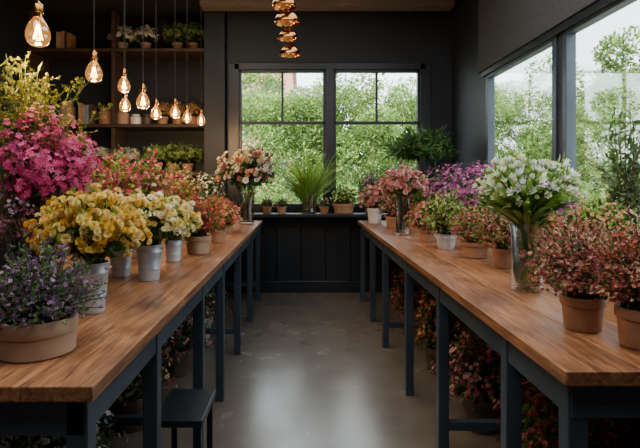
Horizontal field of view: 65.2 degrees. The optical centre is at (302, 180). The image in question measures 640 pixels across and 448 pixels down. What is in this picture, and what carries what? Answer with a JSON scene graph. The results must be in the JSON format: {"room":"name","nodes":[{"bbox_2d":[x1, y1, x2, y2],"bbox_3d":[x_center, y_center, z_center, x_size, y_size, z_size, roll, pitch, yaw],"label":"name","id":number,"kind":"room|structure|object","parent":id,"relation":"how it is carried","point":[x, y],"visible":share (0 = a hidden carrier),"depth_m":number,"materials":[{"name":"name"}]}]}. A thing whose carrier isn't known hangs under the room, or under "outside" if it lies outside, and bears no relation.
{"room":"plant shop","nodes":[
{"label":"plant shop","id":0,"kind":"room"},
{"bbox_2d":[0,0,45,272],"bbox_3d":[-3.475,-0.400,2.550,0.150,3.500,8.300,0,0,0],"label":"wall","id":1,"kind":"structure","parent":0,"point":[13,14],"depth_m":5.81,"materials":[{"name":"grey paint"}]},
{"bbox_2d":[18,0,455,18],"bbox_3d":[-0.840,-2.200,2.500,5.520,0.100,8.600,0,0,0],"label":"ceiling","id":2,"kind":"structure","parent":0,"point":[53,9],"depth_m":6.27,"materials":[{"name":"paint"}]},
{"bbox_2d":[26,0,43,47],"bbox_3d":[-1.060,-1.343,2.000,0.093,1.613,0.093,0,0,0],"label":"lamp","id":3,"kind":"object","parent":2,"relation":"hanging from","point":[37,7],"visible":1,"depth_m":1.99,"materials":[{"name":"clear glass"}]},
{"bbox_2d":[32,0,43,18],"bbox_3d":[-1.060,-0.688,2.000,0.042,0.068,0.042,0,0,0],"label":"socket","id":4,"kind":"object","parent":3,"relation":"attached to","point":[37,8],"depth_m":1.98,"materials":[{"name":"gold metal"}]},
{"bbox_2d":[90,0,97,82],"bbox_3d":[-1.129,-1.340,2.700,0.090,1.617,0.090,0,0,0],"label":"lamp","id":5,"kind":"object","parent":2,"relation":"hanging from","point":[93,55],"visible":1,"depth_m":2.70,"materials":[{"name":"clear glass"}]},
{"bbox_2d":[272,0,299,57],"bbox_3d":[-0.099,-1.445,3.000,0.178,1.407,0.160,0,0,0],"label":"pendant lamp","id":6,"kind":"object","parent":2,"relation":"hanging from","point":[286,18],"visible":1,"depth_m":2.98,"materials":[{"name":"gold glass"}]},
{"bbox_2d":[200,0,454,10],"bbox_3d":[0.280,-2.084,5.850,2.940,0.128,0.200,0,0,0],"label":"ceiling beam","id":7,"kind":"structure","parent":2,"relation":"attached to","point":[206,5],"depth_m":5.76,"materials":[{"name":"brown wood"}]},
{"bbox_2d":[46,9,451,279],"bbox_3d":[-0.760,-0.400,6.420,5.280,3.500,0.600,0,0,0],"label":"wall","id":8,"kind":"structure","parent":0,"point":[425,37],"depth_m":6.12,"materials":[{"name":"grey paint"}]},
{"bbox_2d":[204,11,226,293],"bbox_3d":[-1.065,-0.395,6.293,0.290,3.490,0.615,0,0,0],"label":"trim","id":9,"kind":"structure","parent":8,"relation":"attached to","point":[215,22],"depth_m":6.00,"materials":[{"name":"grey paint"}]},
{"bbox_2d":[227,217,415,280],"bbox_3d":[0.448,0.818,6.090,2.735,0.785,0.059,0,0,0],"label":"wall panel","id":10,"kind":"object","parent":8,"relation":"attached to","point":[308,248],"depth_m":6.08,"materials":[{"name":"black paint"}]},
{"bbox_2d":[238,212,406,216],"bbox_3d":[0.448,0.400,5.965,2.735,0.040,0.410,0,0,0],"label":"countertop","id":11,"kind":"structure","parent":8,"relation":"attached to","point":[256,214],"depth_m":5.76,"materials":[{"name":"black paint"}]},
{"bbox_2d":[273,146,350,213],"bbox_3d":[0.045,-0.037,5.857,1.332,0.831,0.691,0,0,8],"label":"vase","id":12,"kind":"object","parent":11,"relation":"on","point":[308,190],"visible":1,"depth_m":5.79,"materials":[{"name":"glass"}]},
{"bbox_2d":[330,185,357,213],"bbox_3d":[0.486,0.211,5.896,0.351,0.335,0.359,0,0,0],"label":"potted plant","id":13,"kind":"object","parent":11,"relation":"on","point":[343,201],"depth_m":5.82,"materials":[{"name":"green plant"}]},
{"bbox_2d":[355,170,380,212],"bbox_3d":[0.799,0.124,5.925,0.397,0.508,0.319,0,0,0],"label":"potted plant","id":14,"kind":"object","parent":11,"relation":"on","point":[371,180],"visible":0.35,"depth_m":5.88,"materials":[{"name":"plant"}]},
{"bbox_2d":[227,280,427,291],"bbox_3d":[0.448,1.280,6.085,2.735,0.140,0.069,0,0,0],"label":"baseboard","id":15,"kind":"structure","parent":8,"relation":"attached to","point":[265,286],"depth_m":6.05,"materials":[{"name":"black paint"}]},
{"bbox_2d":[228,63,430,210],"bbox_3d":[0.325,-0.535,6.140,2.470,1.810,0.120,0,0,0],"label":"frame","id":16,"kind":"object","parent":8,"relation":"attached to","point":[329,70],"visible":0.65,"depth_m":6.09,"materials":[{"name":"black paint"}]},
{"bbox_2d":[0,292,639,447],"bbox_3d":[-0.840,1.400,2.500,5.520,0.100,8.600,0,0,0],"label":"floor","id":17,"kind":"structure","parent":0,"point":[312,369],"depth_m":3.35,"materials":[{"name":"concrete"}]},
{"bbox_2d":[0,410,127,447],"bbox_3d":[-0.966,1.027,1.932,0.488,0.643,0.511,0,0,42],"label":"flowers","id":18,"kind":"object","parent":17,"relation":"on","point":[19,441],"visible":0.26,"depth_m":1.85,"materials":[{"name":"green plant"}]},
{"bbox_2d":[27,10,203,263],"bbox_3d":[-2.295,-0.390,6.372,2.190,3.480,0.485,0,0,0],"label":"shelving unit","id":19,"kind":"object","parent":17,"relation":"on","point":[168,73],"visible":0.21,"depth_m":6.60,"materials":[{"name":"grey paint"}]},
{"bbox_2d":[56,31,75,47],"bbox_3d":[-2.975,-1.745,6.279,0.173,0.228,0.163,0,0,0],"label":"books","id":20,"kind":"object","parent":19,"relation":"on","point":[64,39],"visible":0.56,"depth_m":6.20,"materials":[{"name":"brown paper"}]},
{"bbox_2d":[58,101,75,123],"bbox_3d":[-2.986,-0.851,6.330,0.200,0.300,0.200,0,0,0],"label":"storage jar","id":21,"kind":"object","parent":19,"relation":"on","point":[73,112],"visible":0.52,"depth_m":6.26,"materials":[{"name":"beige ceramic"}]},
{"bbox_2d":[78,103,96,123],"bbox_3d":[-2.703,-0.836,6.279,0.164,0.269,0.163,0,0,0],"label":"books","id":22,"kind":"object","parent":19,"relation":"on","point":[85,113],"visible":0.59,"depth_m":6.20,"materials":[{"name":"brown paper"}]},
{"bbox_2d":[98,107,110,123],"bbox_3d":[-2.482,-0.811,6.330,0.200,0.220,0.200,0,0,0],"label":"storage jar","id":23,"kind":"object","parent":19,"relation":"on","point":[107,120],"visible":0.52,"depth_m":6.25,"materials":[{"name":"ceramic"}]},
{"bbox_2d":[104,25,133,47],"bbox_3d":[-2.287,-1.804,6.331,0.336,0.346,0.330,0,0,17],"label":"daisies","id":24,"kind":"object","parent":19,"relation":"on","point":[125,33],"visible":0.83,"depth_m":6.27,"materials":[{"name":"white plant"}]},
{"bbox_2d":[118,109,129,123],"bbox_3d":[-2.281,-0.801,6.330,0.160,0.200,0.160,0,0,0],"label":"storage jar","id":25,"kind":"object","parent":19,"relation":"on","point":[123,115],"visible":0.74,"depth_m":6.27,"materials":[{"name":"beige ceramic"}]},
{"bbox_2d":[117,147,140,167],"bbox_3d":[-2.201,-0.275,6.324,0.320,0.328,0.287,0,0,-25],"label":"daisies","id":26,"kind":"object","parent":19,"relation":"on","point":[129,152],"visible":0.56,"depth_m":6.27,"materials":[{"name":"white plant"}]},
{"bbox_2d":[132,24,159,47],"bbox_3d":[-1.985,-1.808,6.333,0.328,0.355,0.359,0,0,-12],"label":"daisies","id":27,"kind":"object","parent":19,"relation":"on","point":[143,36],"visible":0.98,"depth_m":6.27,"materials":[{"name":"white plant"}]},
{"bbox_2d":[141,142,168,171],"bbox_3d":[-1.845,-0.305,6.322,0.408,0.388,0.392,0,0,2],"label":"fern","id":28,"kind":"object","parent":19,"relation":"on","point":[159,147],"visible":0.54,"depth_m":6.23,"materials":[{"name":"green plant"}]},
{"bbox_2d":[152,101,170,123],"bbox_3d":[-1.766,-0.857,6.334,0.280,0.311,0.276,0,0,7],"label":"potted violets","id":29,"kind":"object","parent":19,"relation":"on","point":[161,109],"visible":0.85,"depth_m":6.27,"materials":[{"name":"ceramic"}]},
{"bbox_2d":[157,142,184,171],"bbox_3d":[-1.659,-0.305,6.352,0.368,0.388,0.421,0,0,0],"label":"fern","id":30,"kind":"object","parent":19,"relation":"on","point":[169,156],"visible":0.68,"depth_m":6.26,"materials":[{"name":"green plant"}]},
{"bbox_2d":[166,102,185,123],"bbox_3d":[-1.595,-0.859,6.318,0.258,0.315,0.298,0,0,12],"label":"potted violets","id":31,"kind":"object","parent":19,"relation":"on","point":[179,120],"visible":0.77,"depth_m":6.27,"materials":[{"name":"ceramic"}]},
{"bbox_2d":[162,20,192,47],"bbox_3d":[-1.578,-1.833,6.329,0.392,0.404,0.445,0,0,-12],"label":"fern","id":32,"kind":"object","parent":19,"relation":"on","point":[177,43],"visible":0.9,"depth_m":6.26,"materials":[{"name":"green plant"}]},
{"bbox_2d":[173,142,203,171],"bbox_3d":[-1.459,-0.306,6.335,0.397,0.390,0.436,0,0,-21],"label":"fern","id":33,"kind":"object","parent":19,"relation":"on","point":[192,152],"visible":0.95,"depth_m":6.27,"materials":[{"name":"green plant"}]},
{"bbox_2d":[174,22,203,47],"bbox_3d":[-1.385,-1.827,6.335,0.438,0.392,0.457,0,0,0],"label":"fern","id":34,"kind":"object","parent":19,"relation":"on","point":[198,34],"visible":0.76,"depth_m":6.27,"materials":[{"name":"green plant"}]},
{"bbox_2d":[182,101,203,123],"bbox_3d":[-1.400,-0.861,6.340,0.260,0.320,0.286,0,0,15],"label":"potted violets","id":35,"kind":"object","parent":19,"relation":"on","point":[194,108],"visible":0.8,"depth_m":6.27,"materials":[{"name":"ceramic"}]},
{"bbox_2d":[0,220,262,447],"bbox_3d":[-0.940,0.900,3.417,0.958,0.900,4.645,0,0,0],"label":"display table","id":36,"kind":"object","parent":17,"relation":"on","point":[66,395],"visible":0.66,"depth_m":1.67,"materials":[{"name":"brown wood"}]},
{"bbox_2d":[0,309,78,362],"bbox_3d":[-0.700,0.402,1.320,0.196,0.092,0.196,0,0,0],"label":"pot","id":37,"kind":"object","parent":36,"relation":"on","point":[48,339],"depth_m":1.24,"materials":[{"name":"beige ceramic"}]},
{"bbox_2d":[0,234,107,362],"bbox_3d":[-0.693,0.294,1.320,0.334,0.308,0.314,0,0,-4],"label":"potted plant","id":38,"kind":"object","parent":36,"relation":"on","point":[39,312],"visible":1,"depth_m":1.26,"materials":[{"name":"purple plant"}]},
{"bbox_2d":[0,51,113,274],"bbox_3d":[-1.102,-0.041,1.972,0.672,0.978,0.481,0,0,-3],"label":"flowers","id":39,"kind":"object","parent":36,"relation":"on","point":[29,170],"visible":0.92,"depth_m":1.94,"materials":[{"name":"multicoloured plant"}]},
{"bbox_2d":[23,183,152,313],"bbox_3d":[-0.728,0.227,1.711,0.395,0.442,0.393,0,0,-4],"label":"potted flowers","id":40,"kind":"object","parent":36,"relation":"on","point":[91,229],"visible":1,"depth_m":1.65,"materials":[{"name":"plant"}]},
{"bbox_2d":[104,188,150,277],"bbox_3d":[-0.855,0.241,2.362,0.369,0.414,0.372,0,0,20],"label":"bucket","id":41,"kind":"object","parent":36,"relation":"on","point":[121,266],"visible":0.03,"depth_m":2.32,"materials":[{"name":"metal"}]},
{"bbox_2d":[84,144,183,258],"bbox_3d":[-1.020,0.111,2.950,0.550,0.675,0.573,0,0,-29],"label":"potted pink yarrow","id":42,"kind":"object","parent":36,"relation":"on","point":[136,178],"visible":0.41,"depth_m":2.89,"materials":[{"name":"plant"}]},
{"bbox_2d":[120,183,200,280],"bbox_3d":[-0.688,0.229,2.276,0.436,0.438,0.446,0,0,-13],"label":"bucket","id":43,"kind":"object","parent":36,"relation":"on","point":[165,221],"visible":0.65,"depth_m":2.23,"materials":[{"name":"metal"}]},
{"bbox_2d":[157,162,205,240],"bbox_3d":[-0.936,0.149,3.792,0.456,0.598,0.459,0,0,-28],"label":"potted pink yarrow","id":44,"kind":"object","parent":36,"relation":"on","point":[181,189],"visible":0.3,"depth_m":3.77,"materials":[{"name":"plant"}]},
{"bbox_2d":[163,200,202,261],"bbox_3d":[-0.730,0.267,2.800,0.306,0.363,0.320,0,0,39],"label":"bucket","id":45,"kind":"object","parent":36,"relation":"on","point":[173,250],"visible":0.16,"depth_m":2.77,"materials":[{"name":"metal"}]},
{"bbox_2d":[162,167,214,205],"bbox_3d":[-1.109,0.156,4.517,0.573,0.584,0.555,0,0,18],"label":"flowers","id":46,"kind":"object","parent":36,"relation":"on","point":[197,183],"visible":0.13,"depth_m":4.50,"materials":[{"name":"pink plant"}]},
{"bbox_2d":[185,234,211,254],"bbox_3d":[-0.650,0.393,3.100,0.163,0.110,0.163,0,0,0],"label":"pot","id":47,"kind":"object","parent":36,"relation":"on","point":[197,244],"depth_m":3.04,"materials":[{"name":"beige ceramic"}]},
{"bbox_2d":[180,196,225,254],"bbox_3d":[-0.634,0.270,3.090,0.381,0.357,0.325,0,0,41],"label":"heather","id":48,"kind":"object","parent":36,"relation":"on","point":[198,242],"visible":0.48,"depth_m":3.05,"materials":[{"name":"pink plant"}]},
{"bbox_2d":[192,171,227,202],"bbox_3d":[-1.019,0.172,5.295,0.413,0.551,0.418,0,0,-21],"label":"flowers","id":49,"kind":"object","parent":36,"relation":"on","point":[210,183],"visible":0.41,"depth_m":5.25,"materials":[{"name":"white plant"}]},
{"bbox_2d":[199,194,241,242],"bbox_3d":[-0.616,0.262,3.661,0.330,0.371,0.351,0,0,10],"label":"geranium","id":50,"kind":"object","parent":36,"relation":"on","point":[218,236],"visible":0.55,"depth_m":3.62,"materials":[{"name":"plant"}]},
{"bbox_2d":[210,228,226,242],"bbox_3d":[-0.620,0.398,3.660,0.126,0.100,0.126,0,0,0],"label":"pot","id":51,"kind":"object","parent":50,"relation":"on","point":[218,236],"depth_m":3.61,"materials":[{"name":"ceramic"}]},
{"bbox_2d":[214,147,278,224],"bbox_3d":[-0.591,0.042,5.195,0.654,0.812,0.676,0,0,27],"label":"vase","id":52,"kind":"object","parent":36,"relation":"on","point":[241,168],"visible":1,"depth_m":5.10,"materials":[{"name":"clear glass"}]},
{"bbox_2d":[109,336,181,433],"bbox_3d":[-0.953,1.035,2.762,0.532,0.625,0.495,0,0,-8],"label":"flowers","id":53,"kind":"object","parent":17,"relation":"on","point":[130,401],"visible":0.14,"depth_m":2.67,"materials":[{"name":"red plant"}]},
{"bbox_2d":[161,309,214,378],"bbox_3d":[-0.886,1.049,3.478,0.526,0.598,0.503,0,0,15],"label":"flowers","id":54,"kind":"object","parent":17,"relation":"on","point":[182,334],"visible":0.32,"depth_m":3.41,"materials":[{"name":"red plant"}]},
{"bbox_2d":[161,389,215,447],"bbox_3d":[-0.485,1.135,2.070,0.200,0.430,0.300,0,0,0],"label":"stool","id":55,"kind":"object","parent":17,"relation":"on","point":[181,408],"visible":0.8,"depth_m":2.05,"materials":[{"name":"black paint"}]},
{"bbox_2d":[184,280,232,338],"bbox_3d":[-0.905,1.035,4.299,0.522,0.626,0.540,0,0,30],"label":"flowers","id":56,"kind":"object","parent":17,"relation":"on","point":[210,299],"visible":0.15,"depth_m":4.23,"materials":[{"name":"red plant"}]},
{"bbox_2d":[389,269,435,335],"bbox_3d":[0.987,1.034,4.395,0.565,0.628,0.518,0,0,14],"label":"shrub","id":57,"kind":"object","parent":17,"relation":"on","point":[418,293],"visible":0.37,"depth_m":4.33,"materials":[{"name":"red plant"}]},
{"bbox_2d":[402,290,476,375],"bbox_3d":[0.975,1.039,3.546,0.543,0.619,0.544,0,0,6],"label":"shrub","id":58,"kind":"object","parent":17,"relation":"on","point":[427,335],"visible":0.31,"depth_m":3.50,"materials":[{"name":"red plant"}]},
{"bbox_2d":[429,320,528,434],"bbox_3d":[0.965,1.048,2.750,0.480,0.600,0.513,0,0,31],"label":"shrub","id":59,"kind":"object","parent":17,"relation":"on","point":[479,382],"visible":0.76,"depth_m":2.67,"materials":[{"name":"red plant"}]},
{"bbox_2d":[357,220,639,447],"bbox_3d":[1.190,0.900,3.460,1.138,0.900,4.560,0,0,0],"label":"display table","id":60,"kind":"object","parent":17,"relation":"on","point":[587,375],"visible":0.67,"depth_m":1.70,"materials":[{"name":"brown wood"}]},
{"bbox_2d":[357,182,388,223],"bbox_3d":[0.757,0.237,5.306,0.384,0.421,0.368,0,0,0],"label":"dahlia","id":61,"kind":"object","parent":60,"relation":"on","point":[370,198],"visible":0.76,"depth_m":5.24,"materials":[{"name":"pink plant"}]},
{"bbox_2d":[377,194,405,228],"bbox_3d":[0.850,0.254,4.748,0.295,0.388,0.292,0,0,36],"label":"potted pink sedum","id":62,"kind":"object","parent":60,"relation":"on","point":[387,204],"visible":0.69,"depth_m":4.70,"materials":[{"name":"plant"}]},
{"bbox_2d":[385,216,397,228],"bbox_3d":[0.850,0.393,4.750,0.133,0.110,0.133,0,0,0],"label":"pot","id":63,"kind":"object","parent":62,"relation":"on","point":[390,220],"depth_m":4.70,"materials":[{"name":"ceramic"}]},
{"bbox_2d":[374,164,428,235],"bbox_3d":[0.812,0.154,4.152,0.434,0.587,0.433,0,0,-31],"label":"vase","id":64,"kind":"object","parent":60,"relation":"on","point":[407,181],"visible":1,"depth_m":4.08,"materials":[{"name":"clear glass"}]},
{"bbox_2d":[402,190,432,226],"bbox_3d":[1.125,0.230,4.953,0.424,0.435,0.376,0,0,0],"label":"potted plant","id":65,"kind":"object","parent":60,"relation":"on","point":[419,197],"visible":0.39,"depth_m":4.87,"materials":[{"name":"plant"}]},
{"bbox_2d":[404,198,435,241],"bbox_3d":[0.915,0.288,3.712,0.323,0.320,0.316,0,0,-42],"label":"geranium","id":66,"kind":"object","parent":60,"relation":"on","point":[425,234],"visible":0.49,"depth_m":3.68,"materials":[{"name":"plant"}]},
{"bbox_2d":[418,229,433,241],"bbox_3d":[0.920,0.403,3.720,0.122,0.090,0.122,0,0,0],"label":"pot","id":67,"kind":"object","parent":66,"relation":"on","point":[425,236],"depth_m":3.67,"materials":[{"name":"ceramic"}]},
{"bbox_2d":[382,122,460,176],"bbox_3d":[1.275,-0.112,5.444,0.831,1.119,0.910,0,0,10],"label":"palm","id":68,"kind":"object","parent":60,"relation":"on","point":[418,147],"visible":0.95,"depth_m":5.33,"materials":[{"name":"plant"}]},
{"bbox_2d":[417,187,471,249],"bbox_3d":[0.958,0.241,3.302,0.373,0.413,0.337,0,0,28],"label":"bucket","id":69,"kind":"object","parent":60,"relation":"on","point":[442,211],"visible":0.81,"depth_m":3.26,"materials":[{"name":"metal"}]},
{"bbox_2d":[424,162,469,203],"bbox_3d":[1.323,0.136,4.497,0.496,0.624,0.555,0,0,-15],"label":"phlox","id":70,"kind":"object","parent":60,"relation":"on","point":[440,184],"visible":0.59,"depth_m":4.44,"materials":[{"name":"plant"}]},
{"bbox_2d":[445,203,493,258],"bbox_3d":[1.019,0.288,2.950,0.361,0.321,0.300,0,0,0],"label":"potted pink sedum","id":71,"kind":"object","parent":60,"relation":"on","point":[470,247],"visible":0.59,"depth_m":2.91,"materials":[{"name":"plant"}]},
{"bbox_2d":[461,240,489,258],"bbox_3d":[1.015,0.403,2.950,0.163,0.090,0.163,0,0,0],"label":"pot","id":72,"kind":"object","parent":71,"relation":"on","point":[471,249],"depth_m":2.89,"materials":[{"name":"ceramic"}]},
{"bbox_2d":[448,163,491,214],"bbox_3d":[1.437,0.141,4.004,0.517,0.613,0.552,0,0,27],"label":"phlox","id":73,"kind":"object","parent":60,"relation":"on","point":[463,181],"visible":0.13,"depth_m":4.02,"materials":[{"name":"plant"}]},
{"bbox_2d":[452,160,499,245],"bbox_3d":[1.289,0.147,3.502,0.525,0.603,0.520,0,0,-10],"label":"phlox","id":74,"kind":"object","parent":60,"relation":"on","point":[469,195],"visible":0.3,"depth_m":3.47,"materials":[{"name":"plant"}]},
{"bbox_2d":[467,202,539,268],"bbox_3d":[1.032,0.272,2.606,0.363,0.352,0.343,0,0,0],"label":"potted pink sedum","id":75,"kind":"object","parent":60,"relation":"on","point":[497,232],"visible":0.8,"depth_m":2.56,"materials":[{"name":"plant"}]},
{"bbox_2d":[462,146,594,292],"bbox_3d":[0.925,0.154,2.073,0.518,0.589,0.509,0,0,-15],"label":"vase","id":76,"kind":"object","parent":60,"relation":"on","point":[525,192],"visible":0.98,"depth_m":1.98,"materials":[{"name":"clear glass"}]},
{"bbox_2d":[518,213,565,262],"bbox_3d":[1.276,0.256,2.787,0.357,0.384,0.351,0,0,-3],"label":"geranium","id":77,"kind":"object","parent":60,"relation":"on","point":[550,224],"visible":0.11,"depth_m":2.71,"materials":[{"name":"plant"}]},
{"bbox_2d":[537,187,583,248],"bbox_3d":[1.498,0.195,3.109,0.501,0.507,0.444,0,0,-31],"label":"phlox","id":78,"kind":"object","parent":60,"relation":"on","point":[562,209],"visible":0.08,"depth_m":2.96,"materials":[{"name":"plant"}]},
{"bbox_2d":[516,210,638,332],"bbox_3d":[0.851,0.269,1.529,0.377,0.357,0.343,0,0,4],"label":"potted plant","id":79,"kind":"object","parent":60,"relation":"on","point":[580,314],"visible":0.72,"depth_m":1.49,"materials":[{"name":"plant"}]},
{"bbox_2d":[552,194,636,241],"bbox_3d":[1.360,0.253,2.312,0.389,0.390,0.384,0,0,-25],"label":"flowering plant","id":80,"kind":"object","parent":60,"relation":"on","point":[604,215],"visible":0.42,"depth_m":2.26,"materials":[{"name":"green plant"}]},
{"bbox_2d":[569,207,639,349],"bbox_3d":[0.922,0.262,1.362,0.320,0.371,0.342,0,0,0],"label":"potted plant","id":81,"kind":"object","parent":60,"relation":"on","point":[625,266],"visible":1,"depth_m":1.34,"materials":[{"name":"plant"}]},
{"bbox_2d":[591,102,639,223],"bbox_3d":[1.628,0.025,2.496,0.284,0.845,0.320,0,0,0],"label":"tree","id":82,"kind":"object","parent":60,"relation":"on","point":[622,194],"visible":0.66,"depth_m":2.49,"materials":[{"name":"green plant"}]},
{"bbox_2d":[492,378,635,447],"bbox_3d":[1.014,1.041,1.979,0.533,0.613,0.516,0,0,-44],"label":"shrub","id":83,"kind":"object","parent":17,"relation":"on","point":[547,436],"visible":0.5,"depth_m":1.90,"materials":[{"name":"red plant"}]},
{"bbox_2d":[367,208,381,223],"bbox_3d":[0.760,0.368,5.300,0.163,0.160,0.163,0,0,0],"label":"pot","id":84,"kind":"object","parent":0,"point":[374,217],"depth_m":5.24,"materials":[{"name":"white ceramic"}]},
{"bbox_2d":[423,343,457,375],"bbox_3d":[0.980,1.258,3.550,0.245,0.180,0.245,0,0,0],"label":"pot","id":85,"kind":"object","parent":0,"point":[430,352],"depth_m":3.49,"materials":[{"name":"ceramic"}]},
{"bbox_2d":[458,386,500,434],"bbox_3d":[0.980,1.258,2.750,0.245,0.180,0.245,0,0,0],"label":"pot","id":86,"kind":"object","parent":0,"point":[484,409],"depth_m":2.66,"materials":[{"name":"ceramic"}]},
{"bbox_2d":[491,247,514,268],"bbox_3d":[1.040,0.398,2.600,0.112,0.100,0.112,0,0,0],"label":"pot","id":87,"kind":"object","parent":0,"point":[501,255],"depth_m":2.56,"materials":[{"name":"ceramic"}]},
{"bbox_2d":[452,0,562,243],"bbox_3d":[1.850,-0.400,2.260,0.060,3.500,7.720,0,0,0],"label":"wall","id":88,"kind":"structure","parent":0,"point":[468,86],"depth_m":5.50,"materials":[{"name":"grey paint"}]},
{"bbox_2d":[486,36,557,225],"bbox_3d":[1.840,-0.340,4.255,0.070,1.420,1.370,0,0,0],"label":"frame","id":89,"kind":"object","parent":88,"relation":"attached to","point":[490,79],"visible":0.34,"depth_m":4.18,"materials":[{"name":"metal"}]},
{"bbox_2d":[478,0,599,72],"bbox_3d":[1.794,-1.610,1.725,0.049,1.040,6.650,0,0,0],"label":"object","id":90,"kind":"structure","parent":88,"relation":"attached to","point":[505,27],"depth_m":4.18,"materials":[{"name":"paint"}]},
{"bbox_2d":[481,0,617,76],"bbox_3d":[1.800,-1.060,3.120,0.039,0.050,3.740,0,0,0],"label":"trim","id":91,"kind":"structure","parent":88,"relation":"attached to","point":[601,4],"depth_m":3.55,"materials":[{"name":"black paint"}]},
{"bbox_2d":[563,0,637,222],"bbox_3d":[1.840,-0.340,2.400,0.070,1.420,2.160,0,0,0],"label":"frame","id":92,"kind":"object","parent":88,"relation":"attached to","point":[569,35],"visible":0.46,"depth_m":3.43,"materials":[{"name":"metal"}]},
{"bbox_2d":[559,292,606,332],"bbox_3d":[0.850,0.398,1.520,0.126,0.100,0.126,0,0,0],"label":"pot","id":93,"kind":"object","parent":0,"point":[580,314],"depth_m":1.48,"materials":[{"name":"ceramic"}]},
{"bbox_2d":[614,302,639,349],"bbox_3d":[0.920,0.396,1.360,0.126,0.105,0.126,0,0,0],"label":"pot","id":94,"kind":"object","parent":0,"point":[628,316],"depth_m":1.34,"materials":[{"name":"ceramic"}]},
{"label":"outside","id":95,"kind":"structure","parent":0,"visible":0},
{"bbox_3d":[7.500,1.550,25.000,75.000,0.100,70.000,0,0,0],"label":"ground","id":96,"kind":"structure","parent":95,"visible":0},
{"bbox_2d":[242,73,296,197],"bbox_3d":[-3.800,-2.550,30.900,6.800,8.100,6.200,0,0,0],"label":"townhouse","id":97,"kind":"structure","parent":96,"relation":"on","point":[291,80],"depth_m":28.00,"materials":[{"name":"white"}]},
{"bbox_2d":[242,87,310,203],"bbox_3d":[-2.079,-0.451,11.399,4.862,3.901,4.245,0,0,-4],"label":"street tree","id":98,"kind":"object","parent":96,"relation":"on","point":[262,130],"visible":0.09,"depth_m":11.40,"materials":[{"name":"green plant"}]},
{"bbox_2d":[242,73,322,199],"bbox_3d":[-1.143,-0.967,18.116,5.296,6.234,5.200,0,0,-39],"label":"street tree","id":99,"kind":"object","parent":96,"relation":"on","point":[256,78],"visible":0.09,"depth_m":16.04,"materials":[{"name":"green plant"}]},
{"bbox_2d":[242,73,397,202],"bbox_3d":[0.056,-0.767,13.016,4.634,4.534,4.418,0,0,16],"label":"street tree","id":100,"kind":"object","parent":96,"relation":"on","point":[313,148],"visible":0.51,"depth_m":12.46,"materials":[{"name":"green plant"}]},
{"bbox_2d":[257,73,415,197],"bbox_3d":[1.757,-1.369,18.628,6.242,5.737,7.150,0,0,-44],"label":"street tree","id":101,"kind":"object","parent":96,"relation":"on","point":[372,101],"visible":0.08,"depth_m":18.01,"materials":[{"name":"green plant"}]},
{"bbox_2d":[303,73,509,203],"bbox_3d":[2.478,-0.364,12.388,3.929,4.710,4.001,0,0,-42],"label":"street tree","id":102,"kind":"object","parent":96,"relation":"on","point":[383,132],"visible":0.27,"depth_m":11.98,"materials":[{"name":"green plant"}]},
{"bbox_2d":[345,92,520,186],"bbox_3d":[3.908,-0.508,14.575,4.370,4.016,5.005,0,0,43],"label":"street tree","id":103,"kind":"object","parent":96,"relation":"on","point":[502,122],"visible":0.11,"depth_m":14.40,"materials":[{"name":"green plant"}]},
{"bbox_2d":[243,179,639,227],"bbox_3d":[3.995,0.792,8.695,16.164,1.778,0.859,0,0,0],"label":"clipped hedge","id":104,"kind":"object","parent":96,"relation":"on","point":[582,189],"visible":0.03,"depth_m":8.57,"materials":[{"name":"green plant"}]},
{"bbox_2d":[360,80,527,169],"bbox_3d":[5.339,-1.225,20.808,6.792,5.450,5.930,0,0,2],"label":"street tree","id":105,"kind":"object","parent":96,"relation":"on","point":[503,84],"visible":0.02,"depth_m":18.89,"materials":[{"name":"green plant"}]},
{"bbox_2d":[495,84,551,152],"bbox_3d":[6.291,-0.830,17.762,5.001,5.888,4.911,0,0,5],"label":"street tree","id":106,"kind":"object","parent":96,"relation":"on","point":[521,109],"visible":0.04,"depth_m":17.73,"materials":[{"name":"green plant"}]},
{"bbox_2d":[495,108,624,219],"bbox_3d":[6.558,-0.409,13.631,3.902,3.818,3.721,0,0,-28],"label":"street tree","id":107,"kind":"object","parent":96,"relation":"on","point":[531,139],"visible":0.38,"depth_m":13.08,"materials":[{"name":"green plant"}]},
{"bbox_2d":[504,25,639,215],"bbox_3d":[9.625,-1.225,15.205,5.930,5.450,6.792,0,0,-1],"label":"street tree","id":108,"kind":"object","parent":96,"relation":"on","point":[613,39],"visible":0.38,"depth_m":14.83,"materials":[{"name":"green plant"}]},
{"bbox_2d":[509,64,639,199],"bbox_3d":[21.000,-2.500,30.900,14.400,8.000,6.200,0,0,0],"label":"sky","id":109,"kind":"structure","parent":96,"relation":"on","point":[586,68],"depth_m":28.28,"materials":[{"name":"white"}]},
{"bbox_2d":[576,67,639,195],"bbox_3d":[12.290,-1.781,17.284,6.395,6.562,6.707,0,0,-25],"label":"street tree","id":110,"kind":"object","parent":96,"relation":"on","point":[632,84],"visible":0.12,"depth_m":17.65,"materials":[{"name":"green plant"}]},
{"bbox_2d":[586,95,639,195],"bbox_3d":[9.569,-0.886,11.945,4.651,4.772,4.878,0,0,19],"label":"street tree","id":111,"kind":"object","parent":96,"relation":"on","point":[607,104],"visible":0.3,"depth_m":13.08,"materials":[{"name":"green plant"}]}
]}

